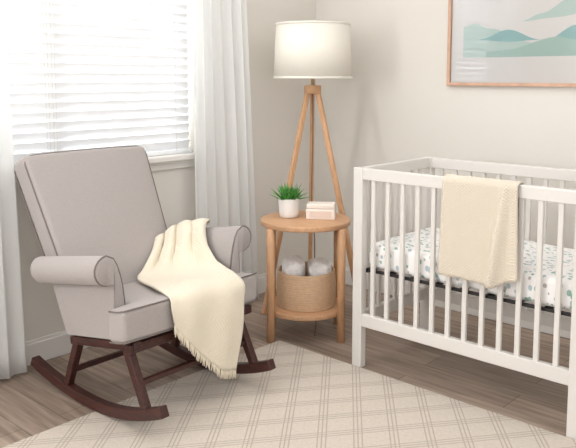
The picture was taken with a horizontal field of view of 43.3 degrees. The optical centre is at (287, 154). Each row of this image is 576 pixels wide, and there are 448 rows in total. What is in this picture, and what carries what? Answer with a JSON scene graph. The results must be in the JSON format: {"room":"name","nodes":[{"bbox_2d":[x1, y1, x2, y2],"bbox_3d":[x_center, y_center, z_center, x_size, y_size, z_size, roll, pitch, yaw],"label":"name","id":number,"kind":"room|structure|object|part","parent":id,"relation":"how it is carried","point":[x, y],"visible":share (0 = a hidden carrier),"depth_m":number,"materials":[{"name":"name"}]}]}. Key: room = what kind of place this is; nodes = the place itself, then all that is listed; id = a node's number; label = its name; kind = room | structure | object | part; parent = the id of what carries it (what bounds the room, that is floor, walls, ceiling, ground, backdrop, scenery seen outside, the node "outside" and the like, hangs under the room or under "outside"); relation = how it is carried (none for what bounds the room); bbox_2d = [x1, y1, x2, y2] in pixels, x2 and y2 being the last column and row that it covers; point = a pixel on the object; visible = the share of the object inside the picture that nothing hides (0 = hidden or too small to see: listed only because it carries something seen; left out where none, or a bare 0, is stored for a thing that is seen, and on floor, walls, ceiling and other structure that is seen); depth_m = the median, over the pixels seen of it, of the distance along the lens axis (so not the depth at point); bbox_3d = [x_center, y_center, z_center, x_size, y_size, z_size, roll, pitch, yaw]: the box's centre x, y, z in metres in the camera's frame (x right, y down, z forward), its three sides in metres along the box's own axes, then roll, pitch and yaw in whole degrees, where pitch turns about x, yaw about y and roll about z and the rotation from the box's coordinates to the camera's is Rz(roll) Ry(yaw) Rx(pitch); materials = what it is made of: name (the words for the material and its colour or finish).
{"room":"bedroom","nodes":[
{"label":"bedroom","id":0,"kind":"room"},
{"bbox_2d":[16,0,315,340],"bbox_3d":[-1.971,-0.221,2.474,0.150,2.550,6.190,6,8,42],"label":"wall","id":1,"kind":"structure","parent":0,"point":[276,104],"depth_m":4.34,"materials":[{"name":"white paint"}]},
{"bbox_2d":[4,0,191,163],"bbox_3d":[-1.082,-0.595,3.347,0.060,1.294,1.590,6,8,42],"label":"window blind","id":2,"kind":"object","parent":1,"relation":"attached to","point":[84,74],"visible":0.99,"depth_m":3.54,"materials":[{"name":"white plastic"}]},
{"bbox_3d":[-1.106,-0.572,3.283,0.002,1.225,0.003,6,8,42],"label":"ladder cord","id":3,"kind":"part","parent":2,"relation":"part of","materials":[{"name":"white fabric"}]},
{"bbox_3d":[-1.096,-0.574,3.294,0.002,1.225,0.003,6,8,42],"label":"ladder cord","id":4,"kind":"part","parent":2,"relation":"part of","materials":[{"name":"white fabric"}]},
{"bbox_3d":[-1.083,-0.575,3.309,0.002,1.225,0.003,6,8,42],"label":"ladder cord","id":5,"kind":"part","parent":2,"relation":"part of","materials":[{"name":"white fabric"}]},
{"bbox_3d":[-1.072,-0.576,3.320,0.002,1.225,0.003,6,8,42],"label":"ladder cord","id":6,"kind":"part","parent":2,"relation":"part of","materials":[{"name":"white fabric"}]},
{"bbox_3d":[-1.082,0.039,3.416,0.050,0.019,1.590,6,8,42],"label":"rail","id":7,"kind":"part","parent":2,"relation":"part of","materials":[{"name":"white plastic"}]},
{"bbox_3d":[-0.599,-0.632,3.832,0.002,1.225,0.003,6,8,42],"label":"ladder cord","id":8,"kind":"part","parent":2,"relation":"part of","materials":[{"name":"white fabric"}]},
{"bbox_2d":[15,152,194,186],"bbox_3d":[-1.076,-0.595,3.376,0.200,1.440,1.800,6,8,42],"label":"window sill","id":9,"kind":"structure","parent":1,"relation":"in","point":[180,160],"depth_m":3.83,"materials":[{"name":"white paint"}]},
{"bbox_2d":[25,270,276,365],"bbox_3d":[-1.915,0.996,2.545,0.014,0.115,6.176,6,8,42],"label":"baseboard","id":10,"kind":"structure","parent":1,"relation":"attached to","point":[57,344],"depth_m":3.41,"materials":[{"name":"white paint"}]},
{"bbox_3d":[-0.923,-1.411,3.297,0.114,0.024,2.600,6,8,42],"label":"curtain rod","id":11,"kind":"object","parent":1,"relation":"attached to","visible":0},
{"bbox_2d":[0,0,26,378],"bbox_3d":[-1.390,-0.174,2.849,0.045,2.345,0.686,6,8,42],"label":"curtain","id":12,"kind":"object","parent":11,"relation":"hanging from","point":[13,360],"visible":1,"depth_m":3.12,"materials":[{"name":"white fabric"}]},
{"bbox_2d":[192,0,258,298],"bbox_3d":[-0.342,-0.296,3.986,0.049,2.345,0.490,6,8,42],"label":"curtain","id":13,"kind":"object","parent":11,"relation":"hanging from","point":[223,139],"visible":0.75,"depth_m":3.99,"materials":[{"name":"white fabric"}]},
{"bbox_2d":[0,284,569,447],"bbox_3d":[0.015,1.281,0.903,5.407,0.100,6.340,6,8,42],"label":"floor","id":14,"kind":"structure","parent":0,"point":[30,405],"depth_m":3.27,"materials":[{"name":"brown wood"}]},
{"bbox_2d":[2,340,575,447],"bbox_3d":[-0.208,1.189,1.246,3.010,0.008,3.755,6,8,42],"label":"rug","id":15,"kind":"object","parent":14,"relation":"on","point":[310,399],"visible":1,"depth_m":2.80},
{"bbox_2d":[14,145,275,420],"bbox_3d":[-0.611,0.492,3.074,0.963,0.985,0.811,5,8,41],"label":"rocking chair","id":16,"kind":"object","parent":15,"relation":"on","point":[96,213],"visible":0.75,"depth_m":3.04,"materials":[{"name":"grey fabric"}]},
{"bbox_3d":[-0.876,0.854,2.974,0.116,0.245,0.036,4,8,36],"label":"leg","id":17,"kind":"part","parent":16,"relation":"part of","materials":[{"name":"brown wood"}]},
{"bbox_3d":[-0.823,0.544,2.816,0.468,0.388,0.130,5,8,41],"label":"armrest","id":18,"kind":"part","parent":16,"relation":"part of","materials":[{"name":"grey fabric"}]},
{"bbox_3d":[-0.809,0.340,3.231,0.427,0.712,0.640,5,8,41],"label":"backrest","id":19,"kind":"part","parent":16,"relation":"part of","materials":[{"name":"grey fabric"}]},
{"bbox_3d":[-0.715,0.732,2.826,0.440,0.112,0.037,5,8,41],"label":"rail","id":20,"kind":"part","parent":16,"relation":"part of","materials":[{"name":"brown wood"}]},
{"bbox_3d":[-0.556,0.833,2.686,0.152,0.254,0.035,5,8,41],"label":"leg","id":21,"kind":"part","parent":16,"relation":"part of","materials":[{"name":"brown wood"}]},
{"bbox_3d":[-0.510,0.809,3.392,0.036,0.245,0.116,-6,8,-43],"label":"leg","id":22,"kind":"part","parent":16,"relation":"part of","materials":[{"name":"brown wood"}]},
{"bbox_2d":[109,272,255,342],"bbox_3d":[-0.533,0.615,3.019,0.482,0.206,0.700,5,8,41],"label":"seat cushion","id":23,"kind":"object","parent":16,"relation":"on","point":[143,314],"depth_m":2.71,"materials":[{"name":"grey fabric"}]},
{"bbox_3d":[-0.379,0.693,2.908,0.030,0.036,0.645,5,8,41],"label":"rail","id":24,"kind":"part","parent":16,"relation":"part of","materials":[{"name":"brown wood"}]},
{"bbox_2d":[137,218,244,378],"bbox_3d":[-0.436,0.612,3.093,0.390,0.596,0.662,-3,7,-26],"label":"throw blanket","id":25,"kind":"object","parent":16,"relation":"on","point":[206,297],"visible":1,"depth_m":2.93,"materials":[{"name":"beige fabric"}]},
{"bbox_3d":[-0.380,0.489,3.321,0.468,0.388,0.130,5,8,41],"label":"armrest","id":26,"kind":"part","parent":16,"relation":"part of","materials":[{"name":"grey fabric"}]},
{"bbox_3d":[-0.185,0.787,3.109,0.152,0.254,0.035,5,8,41],"label":"leg","id":27,"kind":"part","parent":16,"relation":"part of","materials":[{"name":"brown wood"}]},
{"bbox_2d":[261,210,350,342],"bbox_3d":[0.089,0.624,3.735,0.458,0.600,0.458,0,6,-2],"label":"side table","id":28,"kind":"object","parent":14,"relation":"on","point":[273,222],"visible":0.69,"depth_m":3.58,"materials":[{"name":"brown wood"}]},
{"bbox_3d":[-0.086,0.651,3.597,0.043,0.574,0.043,6,8,42],"label":"leg","id":29,"kind":"part","parent":28,"relation":"part of","materials":[{"name":"brown wood"}]},
{"bbox_3d":[-0.085,0.622,3.876,0.043,0.574,0.043,6,8,42],"label":"leg","id":30,"kind":"part","parent":28,"relation":"part of","materials":[{"name":"brown wood"}]},
{"bbox_2d":[270,183,309,218],"bbox_3d":[0.009,0.232,3.725,0.209,0.182,0.216,6,8,42],"label":"potted plant","id":31,"kind":"object","parent":28,"relation":"on","point":[288,198],"visible":1,"depth_m":3.69,"materials":[{"name":"white ceramic"}]},
{"bbox_3d":[0.005,0.273,3.731,0.108,0.099,0.108,6,8,42],"label":"pot","id":32,"kind":"part","parent":31,"relation":"part of","materials":[{"name":"white ceramic"}]},
{"bbox_2d":[265,296,336,320],"bbox_3d":[0.089,0.782,3.752,0.412,0.025,0.412,6,8,42],"label":"shelf","id":33,"kind":"object","parent":28,"relation":"attached to","point":[279,312],"depth_m":3.59,"materials":[{"name":"brown wood"}]},
{"bbox_2d":[276,261,335,311],"bbox_3d":[0.093,0.678,3.742,0.308,0.183,0.308,6,8,42],"label":"storage basket","id":34,"kind":"object","parent":28,"relation":"on","point":[306,293],"visible":0.89,"depth_m":3.61,"materials":[{"name":"wicker"}]},
{"bbox_2d":[282,255,304,275],"bbox_3d":[0.028,0.586,3.734,0.122,0.112,0.192,0,6,0],"label":"rolled towel","id":35,"kind":"object","parent":34,"relation":"in","point":[292,265],"visible":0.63,"depth_m":3.66,"materials":[{"name":"white fabric"}]},
{"bbox_2d":[307,257,331,275],"bbox_3d":[0.162,0.589,3.735,0.125,0.108,0.198,0,6,0],"label":"rolled towel","id":36,"kind":"object","parent":34,"relation":"in","point":[316,266],"visible":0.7,"depth_m":3.66,"materials":[{"name":"white fabric"}]},
{"bbox_2d":[306,201,335,219],"bbox_3d":[0.168,0.286,3.700,0.146,0.079,0.091,1,6,7],"label":"box","id":37,"kind":"object","parent":28,"relation":"on","point":[315,210],"visible":1,"depth_m":3.66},
{"bbox_3d":[0.168,0.259,3.697,0.142,0.024,0.086,1,6,7],"label":"lid","id":38,"kind":"part","parent":37,"relation":"part of","materials":[{"name":"beige cardboard"}]},
{"bbox_3d":[0.264,0.622,3.875,0.043,0.574,0.043,6,8,42],"label":"leg","id":39,"kind":"part","parent":28,"relation":"part of","materials":[{"name":"brown wood"}]},
{"bbox_3d":[0.263,0.652,3.597,0.043,0.574,0.043,6,8,42],"label":"leg","id":40,"kind":"part","parent":28,"relation":"part of","materials":[{"name":"brown wood"}]},
{"bbox_2d":[261,21,352,335],"bbox_3d":[0.137,0.082,4.040,0.578,1.615,0.626,6,8,42],"label":"floor lamp","id":41,"kind":"object","parent":14,"relation":"on","point":[312,50],"visible":0.88,"depth_m":3.92,"materials":[{"name":"white fabric"}]},
{"bbox_3d":[-0.009,0.256,4.061,0.315,1.266,0.026,-4,7,-30],"label":"leg","id":42,"kind":"part","parent":41,"relation":"part of","materials":[{"name":"brown wood"}]},
{"bbox_3d":[0.138,0.228,4.317,0.026,1.266,0.315,0,6,0],"label":"leg","id":43,"kind":"part","parent":41,"relation":"part of","materials":[{"name":"brown wood"}]},
{"bbox_3d":[0.139,-0.432,4.074,0.442,0.012,0.442,6,8,42],"label":"shade trim","id":44,"kind":"part","parent":41,"relation":"part of","materials":[{"name":"fabric"}]},
{"bbox_3d":[0.139,-0.578,4.058,0.440,0.300,0.440,6,8,42],"label":"lamp shade","id":45,"kind":"part","parent":41,"relation":"part of","materials":[{"name":"fabric"}]},
{"bbox_3d":[0.139,-0.724,4.042,0.414,0.012,0.414,6,8,42],"label":"shade trim","id":46,"kind":"part","parent":41,"relation":"part of","materials":[{"name":"fabric"}]},
{"bbox_3d":[0.144,0.285,3.895,0.023,1.242,0.515,0,6,-1],"label":"power cord","id":47,"kind":"part","parent":41,"relation":"part of","materials":[{"name":"brown plastic"}]},
{"bbox_3d":[0.288,0.256,4.063,0.315,1.266,0.026,3,7,29],"label":"leg","id":48,"kind":"part","parent":41,"relation":"part of","materials":[{"name":"brown wood"}]},
{"bbox_2d":[352,156,575,439],"bbox_3d":[0.880,0.526,3.157,1.039,0.917,0.610,6,8,42],"label":"crib","id":49,"kind":"object","parent":14,"relation":"on","point":[429,291],"visible":0.85,"depth_m":3.11,"materials":[{"name":"white paint"}]},
{"bbox_3d":[0.324,0.513,3.281,0.050,0.917,0.040,6,8,42],"label":"post","id":50,"kind":"part","parent":49,"relation":"part of","materials":[{"name":"white paint"}]},
{"bbox_3d":[0.516,0.061,3.443,0.030,0.051,0.534,6,8,42],"label":"rail","id":51,"kind":"part","parent":49,"relation":"part of","materials":[{"name":"white paint"}]},
{"bbox_3d":[0.516,0.723,3.514,0.030,0.058,0.534,6,8,42],"label":"rail","id":52,"kind":"part","parent":49,"relation":"part of","materials":[{"name":"white paint"}]},
{"bbox_3d":[0.709,0.468,3.698,0.050,0.917,0.040,6,8,42],"label":"post","id":53,"kind":"part","parent":49,"relation":"part of","materials":[{"name":"white paint"}]},
{"bbox_3d":[0.686,0.781,2.972,0.943,0.058,0.028,6,8,42],"label":"rail","id":54,"kind":"part","parent":49,"relation":"part of","materials":[{"name":"white paint"}]},
{"bbox_3d":[0.686,0.120,2.900,0.943,0.051,0.028,6,8,42],"label":"rail","id":55,"kind":"part","parent":49,"relation":"part of","materials":[{"name":"white paint"}]},
{"bbox_2d":[370,227,573,309],"bbox_3d":[0.880,0.461,3.150,0.935,0.132,0.532,6,8,42],"label":"mattress","id":56,"kind":"object","parent":49,"relation":"in","point":[530,248],"visible":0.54,"depth_m":3.01,"materials":[{"name":"white fabric"}]},
{"bbox_2d":[437,174,524,288],"bbox_3d":[0.746,0.299,2.834,0.348,0.416,0.104,6,8,42],"label":"blanket","id":57,"kind":"object","parent":49,"relation":"hanging from","point":[478,238],"visible":0.98,"depth_m":2.82,"materials":[{"name":"beige fabric"}]},
{"bbox_3d":[1.072,0.736,3.389,0.943,0.058,0.028,6,8,42],"label":"rail","id":58,"kind":"part","parent":49,"relation":"part of","materials":[{"name":"white paint"}]},
{"bbox_3d":[1.072,0.075,3.317,0.943,0.051,0.028,6,8,42],"label":"rail","id":59,"kind":"part","parent":49,"relation":"part of","materials":[{"name":"white paint"}]},
{"bbox_3d":[1.052,0.585,2.615,0.050,0.917,0.040,6,8,42],"label":"post","id":60,"kind":"part","parent":49,"relation":"part of","materials":[{"name":"white paint"}]},
{"bbox_2d":[315,0,575,312],"bbox_3d":[2.110,-0.281,3.026,5.407,2.550,0.150,6,8,42],"label":"wall","id":61,"kind":"structure","parent":0,"point":[397,104],"depth_m":4.18,"materials":[{"name":"white paint"}]},
{"bbox_2d":[329,262,569,338],"bbox_3d":[2.109,0.942,3.046,5.257,0.115,0.014,6,8,42],"label":"baseboard","id":62,"kind":"structure","parent":61,"relation":"attached to","point":[348,279],"depth_m":4.05,"materials":[{"name":"white paint"}]},
{"bbox_2d":[446,0,575,86],"bbox_3d":[1.253,-0.689,3.652,1.000,0.692,0.027,6,8,42],"label":"framed picture","id":63,"kind":"object","parent":61,"relation":"attached to","point":[524,43],"visible":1,"depth_m":3.75,"materials":[{"name":"white paper"}]}
]}

